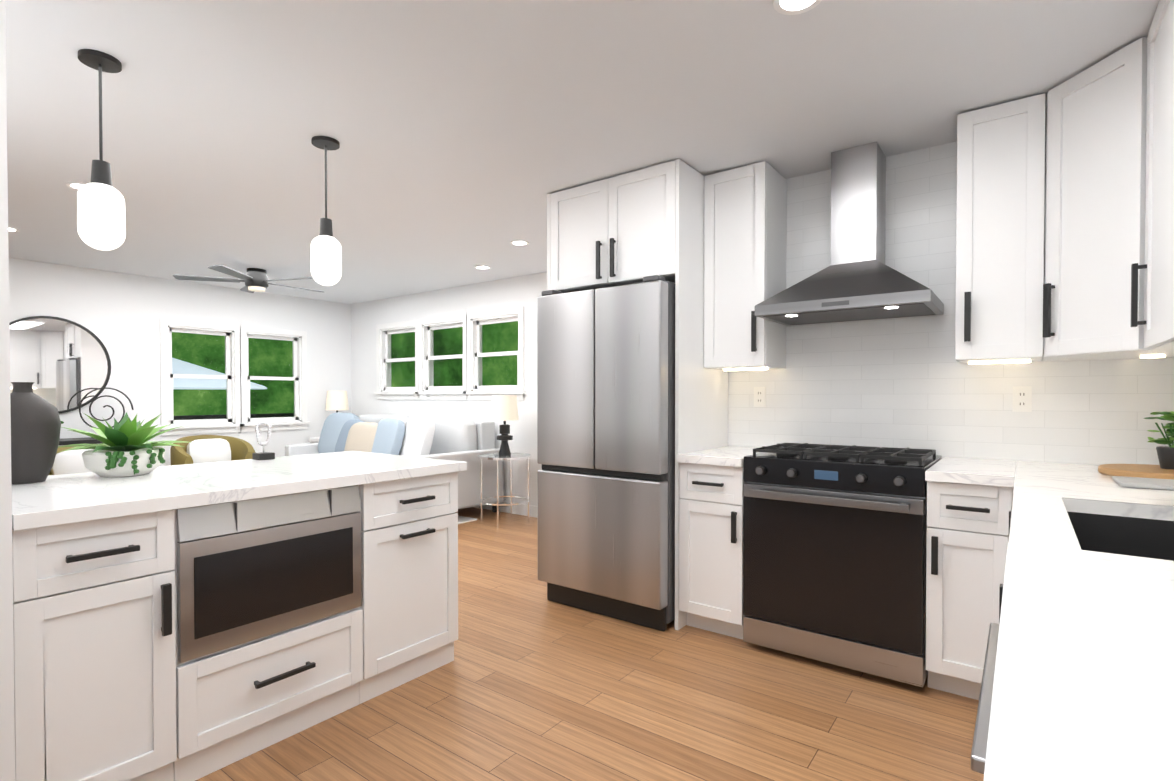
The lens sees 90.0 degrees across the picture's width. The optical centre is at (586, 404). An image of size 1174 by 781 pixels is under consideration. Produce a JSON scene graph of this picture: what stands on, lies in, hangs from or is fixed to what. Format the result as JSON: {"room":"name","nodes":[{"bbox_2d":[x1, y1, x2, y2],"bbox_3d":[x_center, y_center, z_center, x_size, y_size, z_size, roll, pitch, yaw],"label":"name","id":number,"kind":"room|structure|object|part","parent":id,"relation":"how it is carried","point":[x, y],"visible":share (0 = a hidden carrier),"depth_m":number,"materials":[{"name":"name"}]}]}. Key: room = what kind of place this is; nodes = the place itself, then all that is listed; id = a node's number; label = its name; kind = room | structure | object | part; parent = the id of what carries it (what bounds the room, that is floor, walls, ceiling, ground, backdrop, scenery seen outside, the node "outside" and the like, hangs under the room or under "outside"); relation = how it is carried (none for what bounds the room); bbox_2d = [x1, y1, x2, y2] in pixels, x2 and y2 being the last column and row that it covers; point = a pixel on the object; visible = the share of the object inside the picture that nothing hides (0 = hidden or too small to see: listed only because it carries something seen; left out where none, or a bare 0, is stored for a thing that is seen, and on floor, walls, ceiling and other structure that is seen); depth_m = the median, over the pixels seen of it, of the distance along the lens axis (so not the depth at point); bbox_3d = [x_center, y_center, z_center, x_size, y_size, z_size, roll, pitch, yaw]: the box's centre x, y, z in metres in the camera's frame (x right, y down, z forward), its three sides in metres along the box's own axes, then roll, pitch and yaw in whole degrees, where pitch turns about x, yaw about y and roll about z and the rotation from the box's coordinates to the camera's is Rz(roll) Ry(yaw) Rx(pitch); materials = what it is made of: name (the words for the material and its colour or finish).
{"room":"kitchen","nodes":[
{"label":"kitchen","id":0,"kind":"room"},
{"bbox_2d":[0,0,14,780],"bbox_3d":[-2.376,-0.035,2.074,2.260,2.440,0.135,1,1,37],"label":"wall","id":1,"kind":"structure","parent":0,"point":[7,743],"depth_m":1.45,"materials":[{"name":"white paint"}]},
{"bbox_2d":[9,258,351,465],"bbox_3d":[-5.588,-0.070,4.676,0.140,2.440,8.000,1,1,37],"label":"wall","id":2,"kind":"structure","parent":0,"point":[119,315],"depth_m":6.04,"materials":[{"name":"white paint"}]},
{"bbox_2d":[9,316,110,412],"bbox_3d":[-4.942,-0.359,5.401,0.024,0.900,0.900,1,1,37],"label":"round mirror","id":3,"kind":"object","parent":2,"relation":"attached to","point":[63,364],"visible":0.67,"depth_m":5.45,"materials":[{"name":"silver metal"}]},
{"bbox_2d":[160,318,244,435],"bbox_3d":[-4.243,-0.288,6.446,0.185,1.220,0.820,1,1,37],"label":"window","id":4,"kind":"structure","parent":2,"relation":"in","point":[232,422],"depth_m":6.43,"materials":[{"name":"white wood"}]},
{"bbox_2d":[241,325,309,431],"bbox_3d":[-3.783,-0.296,7.064,0.185,1.220,0.820,1,1,37],"label":"window","id":5,"kind":"structure","parent":2,"relation":"in","point":[298,420],"depth_m":7.10,"materials":[{"name":"white wood"}]},
{"bbox_2d":[351,272,546,505],"bbox_3d":[-1.294,-0.094,6.556,4.790,2.440,0.140,1,1,37],"label":"wall","id":6,"kind":"structure","parent":0,"point":[525,291],"depth_m":6.47,"materials":[{"name":"white paint"}]},
{"bbox_2d":[374,320,417,399],"bbox_3d":[-2.299,-0.534,7.269,0.890,0.950,0.185,1,1,37],"label":"window","id":7,"kind":"structure","parent":6,"relation":"in","point":[384,360],"depth_m":7.37,"materials":[{"name":"white wood"}]},
{"bbox_2d":[415,313,466,399],"bbox_3d":[-1.625,-0.527,6.768,0.890,0.950,0.185,1,1,37],"label":"window","id":8,"kind":"structure","parent":6,"relation":"in","point":[428,389],"depth_m":6.84,"materials":[{"name":"white wood"}]},
{"bbox_2d":[463,307,525,399],"bbox_3d":[-0.950,-0.521,6.266,0.890,0.950,0.185,1,1,37],"label":"window","id":9,"kind":"structure","parent":6,"relation":"in","point":[476,389],"depth_m":6.31,"materials":[{"name":"white wood"}]},
{"bbox_2d":[476,502,537,517],"bbox_3d":[-1.284,1.072,6.467,4.650,0.110,0.014,1,1,37],"label":"baseboard","id":10,"kind":"structure","parent":6,"relation":"attached to","point":[520,509],"depth_m":6.02,"materials":[{"name":"white"}]},
{"bbox_2d":[5,0,1158,303],"bbox_3d":[-2.288,-1.270,2.394,8.460,0.020,8.300,1,1,37],"label":"ceiling","id":11,"kind":"structure","parent":0,"point":[469,134],"depth_m":2.48,"materials":[{"name":"white paint"}]},
{"bbox_2d":[8,227,19,231],"bbox_3d":[-4.246,-1.281,4.286,0.150,0.006,0.150,1,1,37],"label":"recessed light","id":12,"kind":"object","parent":11,"relation":"in","point":[10,229],"visible":0.62,"depth_m":4.32,"materials":[{"name":"white"}]},
{"bbox_2d":[66,182,84,189],"bbox_3d":[-2.949,-1.270,3.434,0.150,0.006,0.150,1,1,37],"label":"recessed light","id":13,"kind":"object","parent":11,"relation":"in","point":[76,185],"visible":0.42,"depth_m":3.40,"materials":[{"name":"white"}]},
{"bbox_2d":[77,49,125,250],"bbox_3d":[-1.771,-0.910,2.139,0.136,0.693,0.136,1,1,37],"label":"pendant light","id":14,"kind":"object","parent":11,"relation":"hanging from","point":[100,212],"visible":1,"depth_m":2.11,"materials":[{"name":"black"}]},
{"bbox_2d":[173,265,324,292],"bbox_3d":[-3.179,-1.201,5.733,1.317,0.206,1.268,1,1,37],"label":"ceiling fan","id":15,"kind":"object","parent":11,"relation":"hanging from","point":[255,280],"visible":1,"depth_m":5.60,"materials":[{"name":"black metal"}]},
{"bbox_2d":[311,136,341,285],"bbox_3d":[-1.258,-0.919,2.830,0.136,0.693,0.136,1,1,37],"label":"pendant light","id":16,"kind":"object","parent":11,"relation":"hanging from","point":[326,268],"visible":1,"depth_m":2.79,"materials":[{"name":"black"}]},
{"bbox_2d":[475,265,490,268],"bbox_3d":[-0.990,-1.298,5.566,0.150,0.006,0.150,1,1,37],"label":"recessed light","id":17,"kind":"object","parent":11,"relation":"in","point":[482,267],"visible":0.98,"depth_m":5.56,"materials":[{"name":"white plastic"}]},
{"bbox_2d":[510,240,528,245],"bbox_3d":[-0.538,-1.286,4.682,0.150,0.006,0.150,1,1,37],"label":"recessed light","id":18,"kind":"object","parent":11,"relation":"in","point":[519,242],"visible":1,"depth_m":4.66,"materials":[{"name":"white"}]},
{"bbox_2d":[773,0,821,14],"bbox_3d":[0.651,-1.248,1.806,0.150,0.006,0.150,1,1,37],"label":"recessed light","id":19,"kind":"object","parent":11,"relation":"in","point":[790,7],"visible":1,"depth_m":1.84,"materials":[{"name":"white"}]},
{"bbox_2d":[195,507,983,780],"bbox_3d":[-2.288,1.210,2.427,8.460,0.060,8.300,1,1,37],"label":"floor","id":20,"kind":"structure","parent":0,"point":[530,682],"depth_m":2.25,"materials":[{"name":"brown wood"}]},
{"bbox_2d":[59,437,102,445],"bbox_3d":[-4.768,0.732,5.323,0.384,0.820,1.100,1,1,37],"label":"console table","id":21,"kind":"object","parent":20,"relation":"on","point":[70,441],"visible":0.02,"depth_m":5.32,"materials":[{"name":"black"}]},
{"bbox_2d":[79,387,133,437],"bbox_3d":[-4.566,0.079,5.584,0.100,0.477,0.415,1,1,37],"label":"sculpture","id":22,"kind":"object","parent":21,"relation":"on","point":[111,407],"visible":0.88,"depth_m":5.56,"materials":[{"name":"black metal"}]},
{"bbox_2d":[12,467,466,780],"bbox_3d":[-1.263,0.745,2.260,0.678,0.878,1.468,1,1,37],"label":"kitchen island","id":23,"kind":"object","parent":20,"relation":"on","point":[108,686],"depth_m":1.88,"materials":[{"name":"white wood"}]},
{"bbox_2d":[12,451,466,522],"bbox_3d":[-1.360,0.286,2.344,0.915,0.040,1.495,1,1,37],"label":"island countertop","id":24,"kind":"structure","parent":23,"relation":"on","point":[86,493],"depth_m":2.05,"materials":[{"name":"white stone"}]},
{"bbox_2d":[10,382,60,483],"bbox_3d":[-1.949,0.097,2.030,0.196,0.345,0.196,1,1,37],"label":"vase","id":25,"kind":"object","parent":24,"relation":"on","point":[35,427],"visible":0.85,"depth_m":1.99,"materials":[{"name":"grey ceramic"}]},
{"bbox_2d":[58,412,194,476],"bbox_3d":[-1.727,0.147,2.226,0.445,0.240,0.451,1,1,37],"label":"potted plant","id":26,"kind":"object","parent":24,"relation":"on","point":[126,447],"visible":1,"depth_m":2.16,"materials":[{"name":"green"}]},
{"bbox_2d":[252,422,274,459],"bbox_3d":[-1.526,0.171,2.769,0.070,0.178,0.070,1,1,37],"label":"figurine","id":27,"kind":"object","parent":24,"relation":"on","point":[263,455],"visible":1,"depth_m":2.75,"materials":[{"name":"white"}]},
{"bbox_3d":[-1.264,0.549,2.184,0.524,0.469,0.609,1,1,37],"label":"microwave drawer","id":28,"kind":"part","parent":23,"relation":"part of","materials":[{"name":"silver metal"}]},
{"bbox_2d":[309,437,319,442],"bbox_3d":[-3.120,0.765,7.338,0.480,0.700,0.480,1,1,37],"label":"side table","id":29,"kind":"object","parent":20,"relation":"on","point":[315,439],"visible":0.15,"depth_m":7.23,"materials":[{"name":"white"}]},
{"bbox_2d":[325,391,348,411],"bbox_3d":[-3.120,0.124,7.330,0.270,0.580,0.270,1,1,37],"label":"table lamp","id":30,"kind":"object","parent":29,"relation":"on","point":[336,400],"visible":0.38,"depth_m":7.22,"materials":[{"name":"white fabric"}]},
{"bbox_2d":[458,515,476,523],"bbox_3d":[-2.770,1.135,5.432,2.320,0.011,2.550,1,1,37],"label":"rug","id":31,"kind":"object","parent":20,"relation":"on","point":[462,519],"visible":0.14,"depth_m":5.73,"materials":[{"name":"white fabric"}]},
{"bbox_2d":[49,445,93,474],"bbox_3d":[-4.026,0.738,4.709,0.710,0.800,0.728,1,1,37],"label":"accent chair","id":32,"kind":"object","parent":31,"relation":"on","point":[69,462],"visible":0.04,"depth_m":4.70,"materials":[{"name":"white fabric"}]},
{"bbox_2d":[170,435,255,464],"bbox_3d":[-3.753,0.722,5.915,0.710,0.800,0.728,1,1,37],"label":"accent chair","id":33,"kind":"object","parent":31,"relation":"on","point":[209,448],"visible":0.23,"depth_m":5.96,"materials":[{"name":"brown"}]},
{"bbox_2d":[285,412,505,511],"bbox_3d":[-2.121,0.607,6.332,2.340,1.019,1.140,1,1,37],"label":"sofa","id":34,"kind":"object","parent":31,"relation":"on","point":[467,440],"visible":0.44,"depth_m":5.96,"materials":[{"name":"white fabric"}]},
{"bbox_2d":[477,453,531,526],"bbox_3d":[-0.796,0.815,5.687,0.524,0.644,0.524,1,1,37],"label":"round side table","id":35,"kind":"object","parent":20,"relation":"on","point":[497,457],"visible":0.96,"depth_m":5.64,"materials":[{"name":"clear glass"}]},
{"bbox_2d":[491,395,518,455],"bbox_3d":[-0.796,0.204,5.679,0.270,0.580,0.270,1,1,37],"label":"table lamp","id":36,"kind":"object","parent":35,"relation":"on","point":[504,409],"visible":1,"depth_m":5.59,"materials":[{"name":"black"}]},
{"bbox_2d":[537,275,674,631],"bbox_3d":[0.250,0.254,3.470,0.823,1.825,0.717,1,1,37],"label":"refrigerator","id":37,"kind":"object","parent":20,"relation":"on","point":[606,441],"visible":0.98,"depth_m":3.13,"materials":[{"name":"grey metal"}]},
{"bbox_2d":[547,159,727,629],"bbox_3d":[0.295,-0.050,3.530,0.890,2.430,0.678,1,1,37],"label":"enclosure","id":38,"kind":"object","parent":20,"relation":"on","point":[636,226],"visible":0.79,"depth_m":3.19,"materials":[{"name":"white wood"}]},
{"bbox_2d":[679,462,746,639],"bbox_3d":[0.794,0.733,3.175,0.344,0.876,0.611,1,1,37],"label":"base cabinet","id":39,"kind":"object","parent":20,"relation":"on","point":[711,503],"depth_m":2.93,"materials":[{"name":"white wood"}]},
{"bbox_2d":[677,446,761,465],"bbox_3d":[0.793,0.275,3.167,0.345,0.040,0.657,1,1,37],"label":"countertop","id":40,"kind":"structure","parent":39,"relation":"on","point":[727,455],"depth_m":2.96,"materials":[{"name":"white stone"}]},
{"bbox_2d":[743,443,941,687],"bbox_3d":[1.219,0.694,2.814,0.758,0.961,0.674,1,1,37],"label":"range","id":41,"kind":"object","parent":20,"relation":"on","point":[834,555],"visible":1,"depth_m":2.56,"materials":[{"name":"silver metal"}]},
{"bbox_2d":[926,482,1012,699],"bbox_3d":[1.662,0.741,2.530,0.284,0.876,0.611,1,1,37],"label":"base cabinet","id":42,"kind":"object","parent":20,"relation":"on","point":[969,503],"depth_m":2.30,"materials":[{"name":"white wood"}]},
{"bbox_2d":[925,458,1015,489],"bbox_3d":[1.662,0.283,2.521,0.289,0.040,0.657,1,1,37],"label":"countertop","id":43,"kind":"structure","parent":42,"relation":"on","point":[963,471],"depth_m":2.32,"materials":[{"name":"white stone"}]},
{"bbox_2d":[971,623,998,773],"bbox_3d":[0.861,0.768,0.679,0.674,0.870,0.600,1,1,37],"label":"dishwasher","id":44,"kind":"object","parent":20,"relation":"on","point":[979,749],"visible":0.17,"depth_m":0.78,"materials":[{"name":"grey metal"}]},
{"bbox_2d":[983,661,1173,780],"bbox_3d":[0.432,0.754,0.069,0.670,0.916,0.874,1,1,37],"label":"countertop","id":45,"kind":"structure","parent":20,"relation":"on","point":[1083,686],"depth_m":0.52,"materials":[{"name":"white stone"}]},
{"bbox_2d":[996,545,1173,700],"bbox_3d":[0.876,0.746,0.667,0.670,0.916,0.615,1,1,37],"label":"countertop","id":46,"kind":"structure","parent":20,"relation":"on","point":[1081,616],"depth_m":0.79,"materials":[{"name":"white stone"}]},
{"bbox_2d":[1008,485,1173,564],"bbox_3d":[1.353,0.737,1.307,0.670,0.916,0.982,1,1,37],"label":"base cabinet","id":47,"kind":"object","parent":20,"relation":"on","point":[1101,522],"depth_m":1.64,"materials":[{"name":"white stone"}]},
{"bbox_2d":[1014,473,1173,492],"bbox_3d":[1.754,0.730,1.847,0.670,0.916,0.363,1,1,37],"label":"countertop","id":48,"kind":"structure","parent":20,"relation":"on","point":[1020,478],"depth_m":2.03,"materials":[{"name":"white stone"}]},
{"bbox_2d":[1112,476,1173,489],"bbox_3d":[1.912,0.263,1.922,0.270,0.015,0.200,1,1,37],"label":"folded towel","id":49,"kind":"object","parent":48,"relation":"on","point":[1148,483],"visible":0.98,"depth_m":1.92,"materials":[{"name":"grey fabric"}]},
{"bbox_2d":[1015,461,1112,476],"bbox_3d":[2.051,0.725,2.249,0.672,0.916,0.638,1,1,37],"label":"countertop","id":50,"kind":"structure","parent":0,"point":[1072,470],"depth_m":2.39,"materials":[{"name":"white stone"}]},
{"bbox_2d":[1098,464,1173,479],"bbox_3d":[2.143,0.254,2.174,0.380,0.026,0.380,1,1,37],"label":"cutting board","id":51,"kind":"object","parent":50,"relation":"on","point":[1142,470],"visible":0.9,"depth_m":2.17,"materials":[{"name":"brown wood"}]},
{"bbox_2d":[1143,411,1173,469],"bbox_3d":[2.177,0.133,2.176,0.174,0.214,0.146,1,1,37],"label":"potted plant","id":52,"kind":"object","parent":51,"relation":"on","point":[1165,454],"visible":1,"depth_m":2.18,"materials":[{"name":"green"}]},
{"bbox_3d":[1.368,-0.051,3.232,3.210,2.440,0.120,1,1,37],"label":"wall","id":53,"kind":"structure","parent":0,"visible":0},
{"bbox_2d":[704,161,786,370],"bbox_3d":[0.875,-0.725,3.264,0.344,1.072,0.382,1,1,37],"label":"upper cabinet","id":54,"kind":"object","parent":53,"relation":"attached to","point":[745,234],"visible":0.92,"depth_m":3.15,"materials":[{"name":"white wood"}]},
{"bbox_2d":[755,142,943,325],"bbox_3d":[1.285,-0.848,2.883,0.760,0.832,0.502,1,1,37],"label":"range hood","id":55,"kind":"object","parent":53,"relation":"attached to","point":[857,279],"visible":1,"depth_m":2.85,"materials":[{"name":"silver metal"}]},
{"bbox_2d":[728,141,1173,464],"bbox_3d":[1.687,-0.046,2.915,2.080,2.440,0.008,1,1,37],"label":"wall tile","id":56,"kind":"structure","parent":53,"relation":"attached to","point":[908,382],"depth_m":2.92,"materials":[{"name":"white tile"}]},
{"bbox_2d":[754,387,765,406],"bbox_3d":[1.004,-0.043,3.412,0.070,0.116,0.008,1,1,37],"label":"electrical outlet","id":57,"kind":"object","parent":56,"relation":"attached to","point":[759,396],"visible":1,"depth_m":3.41,"materials":[{"name":"white plastic"}]},
{"bbox_2d":[1012,386,1031,411],"bbox_3d":[1.987,-0.023,2.681,0.070,0.116,0.008,1,1,37],"label":"electrical outlet","id":58,"kind":"object","parent":56,"relation":"attached to","point":[1022,398],"visible":1,"depth_m":2.68,"materials":[{"name":"white plastic"}]},
{"bbox_2d":[955,93,1045,363],"bbox_3d":[1.808,-0.716,2.571,0.303,1.072,0.382,1,1,37],"label":"upper cabinet","id":59,"kind":"object","parent":53,"relation":"attached to","point":[1000,218],"visible":1,"depth_m":2.45,"materials":[{"name":"white wood"}]},
{"bbox_2d":[1042,37,1173,360],"bbox_3d":[2.090,-0.712,2.213,0.586,1.070,0.620,1,1,37],"label":"upper cabinet","id":60,"kind":"object","parent":53,"relation":"attached to","point":[1095,176],"visible":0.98,"depth_m":2.15,"materials":[{"name":"white wood"}]},
{"bbox_3d":[0.506,-0.001,-0.519,0.120,2.440,6.930,1,1,37],"label":"wall","id":61,"kind":"structure","parent":0,"visible":0},
{"bbox_2d":[1139,0,1173,348],"bbox_3d":[1.862,-0.710,1.681,0.320,1.060,0.502,1,1,37],"label":"upper cabinet","id":62,"kind":"object","parent":61,"relation":"attached to","point":[1158,321],"depth_m":1.85,"materials":[{"name":"white wood"}]},
{"bbox_2d":[1167,0,1173,343],"bbox_3d":[1.563,-0.705,1.280,0.320,1.060,0.498,1,1,37],"label":"upper cabinet","id":63,"kind":"object","parent":61,"relation":"attached to","point":[1170,79],"depth_m":1.68,"materials":[{"name":"white wood"}]},
{"label":"outside","id":64,"kind":"structure","parent":0,"visible":0},
{"bbox_2d":[172,358,267,388],"bbox_3d":[-5.566,0.489,7.782,2.500,2.240,2.500,1,1,37],"label":"umbrella","id":65,"kind":"object","parent":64,"point":[180,367],"depth_m":7.39,"materials":[{"name":"grey fabric"}]},
{"bbox_2d":[172,332,293,419],"bbox_3d":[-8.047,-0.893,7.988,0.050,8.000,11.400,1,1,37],"label":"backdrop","id":66,"kind":"structure","parent":64,"point":[270,358],"depth_m":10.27,"materials":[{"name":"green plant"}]},
{"bbox_2d":[174,413,293,419],"bbox_3d":[-4.911,0.628,7.172,0.040,0.980,3.400,1,1,37],"label":"railing","id":67,"kind":"object","parent":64,"point":[187,417],"depth_m":7.47,"materials":[{"name":"black"}]},
{"bbox_2d":[391,321,517,386],"bbox_3d":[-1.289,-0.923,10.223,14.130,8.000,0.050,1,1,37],"label":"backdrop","id":68,"kind":"structure","parent":64,"point":[499,337],"depth_m":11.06,"materials":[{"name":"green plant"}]}
]}

